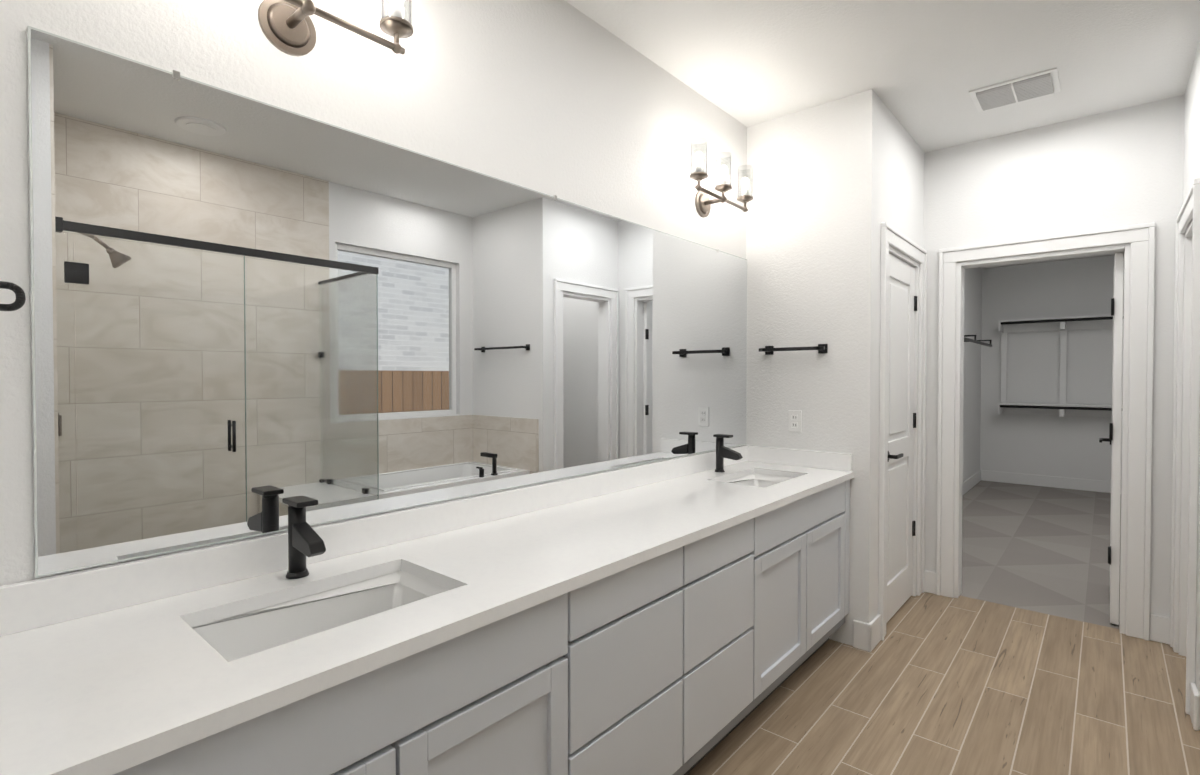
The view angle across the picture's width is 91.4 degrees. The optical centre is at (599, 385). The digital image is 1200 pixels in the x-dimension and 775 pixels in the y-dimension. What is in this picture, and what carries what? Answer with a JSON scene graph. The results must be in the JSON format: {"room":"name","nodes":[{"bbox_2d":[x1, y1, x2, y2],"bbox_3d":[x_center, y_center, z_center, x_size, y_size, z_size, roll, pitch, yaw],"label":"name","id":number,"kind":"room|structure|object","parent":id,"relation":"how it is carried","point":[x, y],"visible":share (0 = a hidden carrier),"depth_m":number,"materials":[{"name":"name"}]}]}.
{"room":"bathroom","nodes":[
{"label":"bathroom","id":0,"kind":"room"},
{"bbox_2d":[0,0,746,585],"bbox_3d":[0.088,-0.060,2.533,0.120,2.740,4.480,1,1,41],"label":"wall","id":1,"kind":"structure","parent":0,"point":[564,100],"depth_m":1.76,"materials":[{"name":"white paint"}]},
{"bbox_2d":[258,0,412,55],"bbox_3d":[-0.708,-0.953,1.384,0.161,0.281,0.534,1,1,41],"label":"sconce","id":2,"kind":"object","parent":1,"relation":"attached to","point":[287,27],"visible":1,"depth_m":1.43,"materials":[{"name":"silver metal"}]},
{"bbox_2d":[27,26,746,577],"bbox_3d":[-0.122,-0.172,2.188,0.008,1.039,2.886,1,1,41],"label":"mirror","id":3,"kind":"object","parent":1,"relation":"attached to","point":[247,314],"visible":1,"depth_m":1.47,"materials":[{"name":"white mirror"}]},
{"bbox_2d":[690,137,752,217],"bbox_3d":[0.568,-0.975,2.858,0.161,0.281,0.534,1,1,41],"label":"sconce","id":4,"kind":"object","parent":1,"relation":"attached to","point":[703,202],"visible":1,"depth_m":2.83,"materials":[{"name":"glass"}]},
{"bbox_2d":[746,89,879,645],"bbox_3d":[1.109,-0.069,3.117,0.660,2.740,0.120,1,1,41],"label":"wall","id":5,"kind":"structure","parent":0,"point":[812,243],"depth_m":3.00,"materials":[{"name":"white paint"}]},
{"bbox_2d":[759,344,827,354],"bbox_3d":[1.011,-0.188,3.071,0.350,0.048,0.074,1,1,41],"label":"towel bar","id":6,"kind":"object","parent":5,"relation":"attached to","point":[820,348],"visible":1,"depth_m":3.03,"materials":[{"name":"black metal"}]},
{"bbox_2d":[788,410,801,431],"bbox_3d":[1.033,0.191,3.102,0.070,0.114,0.008,1,1,41],"label":"electrical outlet","id":7,"kind":"object","parent":5,"relation":"attached to","point":[795,419],"visible":1,"depth_m":3.10,"materials":[{"name":"white plastic"}]},
{"bbox_2d":[853,620,871,651],"bbox_3d":[1.294,1.237,2.888,0.085,0.135,0.015,1,1,41],"label":"baseboard","id":8,"kind":"structure","parent":5,"relation":"attached to","point":[860,634],"depth_m":2.88,"materials":[{"name":"white paint"}]},
{"bbox_2d":[565,0,1199,268],"bbox_3d":[2.745,-1.475,3.520,3.060,0.060,9.600,1,1,41],"label":"ceiling","id":9,"kind":"structure","parent":0,"point":[921,68],"depth_m":2.52,"materials":[{"name":"white paint"}]},
{"bbox_2d":[969,67,1060,111],"bbox_3d":[2.020,-1.425,2.851,0.340,0.018,0.280,1,1,41],"label":"ceiling vent","id":10,"kind":"object","parent":9,"relation":"in","point":[1031,86],"visible":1,"depth_m":2.82,"materials":[{"name":"white plastic"}]},
{"bbox_2d":[876,99,923,615],"bbox_3d":[1.664,-0.072,3.345,0.120,2.740,0.950,1,1,41],"label":"wall","id":11,"kind":"structure","parent":0,"point":[901,181],"depth_m":3.18,"materials":[{"name":"white paint"}]},
{"bbox_2d":[868,614,880,651],"bbox_3d":[1.371,1.236,2.923,0.015,0.135,0.170,1,1,41],"label":"baseboard","id":12,"kind":"structure","parent":11,"relation":"attached to","point":[875,623],"depth_m":2.91,"materials":[{"name":"white paint"}]},
{"bbox_2d":[886,253,916,622],"bbox_3d":[1.716,0.287,3.325,0.093,1.997,0.677,1,1,41],"label":"room door","id":13,"kind":"structure","parent":11,"relation":"in","point":[901,413],"depth_m":3.35,"materials":[{"name":"white paint"}]},
{"bbox_2d":[878,222,926,640],"bbox_3d":[1.676,0.235,3.345,0.147,2.125,0.890,1,1,41],"label":"door frame","id":14,"kind":"structure","parent":11,"relation":"attached to","point":[891,236],"depth_m":3.38,"materials":[{"name":"white paint"}]},
{"bbox_2d":[686,592,1199,774],"bbox_3d":[1.069,1.353,1.625,3.060,0.060,4.480,1,1,41],"label":"floor","id":15,"kind":"structure","parent":0,"point":[932,684],"depth_m":2.40,"materials":[{"name":"brown wood"}]},
{"bbox_2d":[0,445,854,774],"bbox_3d":[0.007,0.837,1.909,0.587,0.963,3.164,1,1,41],"label":"bathroom vanity","id":16,"kind":"object","parent":15,"relation":"on","point":[682,615],"visible":1,"depth_m":1.35,"materials":[{"name":"white paint"}]},
{"bbox_2d":[282,495,325,578],"bbox_3d":[-0.682,0.359,1.354,0.142,0.184,0.050,1,1,41],"label":"faucet","id":17,"kind":"object","parent":16,"relation":"on","point":[304,539],"visible":1,"depth_m":1.36,"materials":[{"name":"black metal"}]},
{"bbox_2d":[713,434,742,471],"bbox_3d":[0.627,0.337,2.866,0.142,0.184,0.050,1,1,41],"label":"faucet","id":18,"kind":"object","parent":16,"relation":"on","point":[722,451],"visible":1,"depth_m":2.88,"materials":[{"name":"black metal"}]},
{"bbox_2d":[963,267,981,481],"bbox_3d":[3.338,-0.109,5.830,0.120,2.740,4.760,1,1,41],"label":"wall","id":19,"kind":"structure","parent":0,"point":[972,369],"depth_m":7.10,"materials":[{"name":"white paint"}]},
{"bbox_2d":[963,470,980,494],"bbox_3d":[3.389,1.194,5.805,0.015,0.135,4.760,1,1,41],"label":"baseboard","id":20,"kind":"structure","parent":19,"relation":"attached to","point":[971,481],"depth_m":7.05,"materials":[{"name":"white paint"}]},
{"bbox_2d":[964,335,991,346],"bbox_3d":[3.161,-0.441,5.304,0.294,0.120,2.980,1,1,41],"label":"rail","id":21,"kind":"object","parent":19,"relation":"attached to","point":[976,341],"visible":0.12,"depth_m":5.63,"materials":[{"name":"black metal"}]},
{"bbox_2d":[960,480,1120,628],"bbox_3d":[4.211,1.300,5.254,3.060,0.060,5.120,1,1,41],"label":"floor","id":22,"kind":"structure","parent":0,"point":[1041,549],"depth_m":4.56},
{"bbox_2d":[980,255,1123,480],"bbox_3d":[5.737,-0.126,6.981,2.240,2.740,0.120,1,1,41],"label":"wall","id":23,"kind":"structure","parent":0,"point":[1059,446],"depth_m":7.14,"materials":[{"name":"white paint"}]},
{"bbox_2d":[981,470,1110,492],"bbox_3d":[5.692,1.177,6.949,2.000,0.135,0.015,1,1,41],"label":"baseboard","id":24,"kind":"structure","parent":23,"relation":"attached to","point":[1056,482],"depth_m":7.14,"materials":[{"name":"white paint"}]},
{"bbox_2d":[998,402,1111,416],"bbox_3d":[5.671,0.298,6.745,1.778,0.140,0.300,1,1,41],"label":"closet shelf","id":25,"kind":"object","parent":23,"relation":"attached to","point":[1063,410],"visible":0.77,"depth_m":6.95,"materials":[{"name":"white paint"}]},
{"bbox_2d":[998,314,1112,403],"bbox_3d":[5.671,-0.282,6.736,1.778,1.020,0.300,1,1,41],"label":"closet shelf","id":26,"kind":"object","parent":23,"relation":"attached to","point":[1063,325],"visible":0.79,"depth_m":7.00,"materials":[{"name":"white paint"}]},
{"bbox_2d":[923,95,1184,633],"bbox_3d":[2.694,-0.070,3.161,2.640,2.740,0.120,1,1,41],"label":"wall","id":27,"kind":"structure","parent":0,"point":[1118,167],"depth_m":3.16,"materials":[{"name":"white paint"}]},
{"bbox_2d":[924,570,935,593],"bbox_3d":[2.049,1.226,3.649,0.090,0.135,0.015,1,1,41],"label":"baseboard","id":28,"kind":"structure","parent":27,"relation":"attached to","point":[929,581],"depth_m":3.64,"materials":[{"name":"white paint"}]},
{"bbox_2d":[962,256,1121,611],"bbox_3d":[2.537,0.234,3.396,0.960,2.125,0.029,1,1,41],"label":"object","id":29,"kind":"structure","parent":27,"relation":"attached to","point":[963,385],"depth_m":3.61,"materials":[{"name":"white paint"}]},
{"bbox_2d":[936,222,1154,640],"bbox_3d":[2.482,0.235,3.333,0.960,2.125,0.147,1,1,41],"label":"door frame","id":30,"kind":"structure","parent":27,"relation":"attached to","point":[1140,238],"depth_m":3.07,"materials":[{"name":"white paint"}]},
{"bbox_2d":[1099,252,1123,624],"bbox_3d":[2.982,0.286,3.424,0.093,1.997,0.743,1,1,41],"label":"closet door","id":31,"kind":"structure","parent":27,"relation":"in","point":[1114,438],"depth_m":3.14,"materials":[{"name":"white paint"}]},
{"bbox_2d":[1149,614,1169,643],"bbox_3d":[2.847,1.236,2.959,0.100,0.135,0.015,1,1,41],"label":"baseboard","id":32,"kind":"structure","parent":27,"relation":"attached to","point":[1159,628],"depth_m":2.96,"materials":[{"name":"white paint"}]},
{"bbox_2d":[1178,40,1199,729],"bbox_3d":[2.630,-0.060,2.522,0.120,2.740,0.930,1,1,41],"label":"wall","id":33,"kind":"structure","parent":0,"point":[1191,169],"depth_m":2.52,"materials":[{"name":"white paint"}]},
{"bbox_2d":[1170,178,1199,714],"bbox_3d":[2.650,0.246,2.568,0.147,2.125,0.790,1,1,41],"label":"door frame","id":34,"kind":"structure","parent":33,"relation":"attached to","point":[1185,484],"depth_m":2.80,"materials":[{"name":"white paint"}]},
{"bbox_2d":[1190,682,1198,730],"bbox_3d":[2.308,1.246,2.271,0.015,0.135,0.130,1,1,41],"label":"baseboard","id":35,"kind":"structure","parent":33,"relation":"attached to","point":[1194,705],"depth_m":2.23,"materials":[{"name":"white paint"}]},
{"bbox_3d":[-0.273,-0.023,-0.037,2.940,2.740,0.120,1,1,41],"label":"wall","id":36,"kind":"structure","parent":0,"visible":0},
{"bbox_2d":[0,281,25,310],"bbox_3d":[-0.968,-0.133,0.808,0.050,0.050,0.250,1,1,41],"label":"towel ring","id":37,"kind":"object","parent":36,"relation":"attached to","point":[19,301],"visible":1,"depth_m":0.89,"materials":[{"name":"black metal"}]}
]}

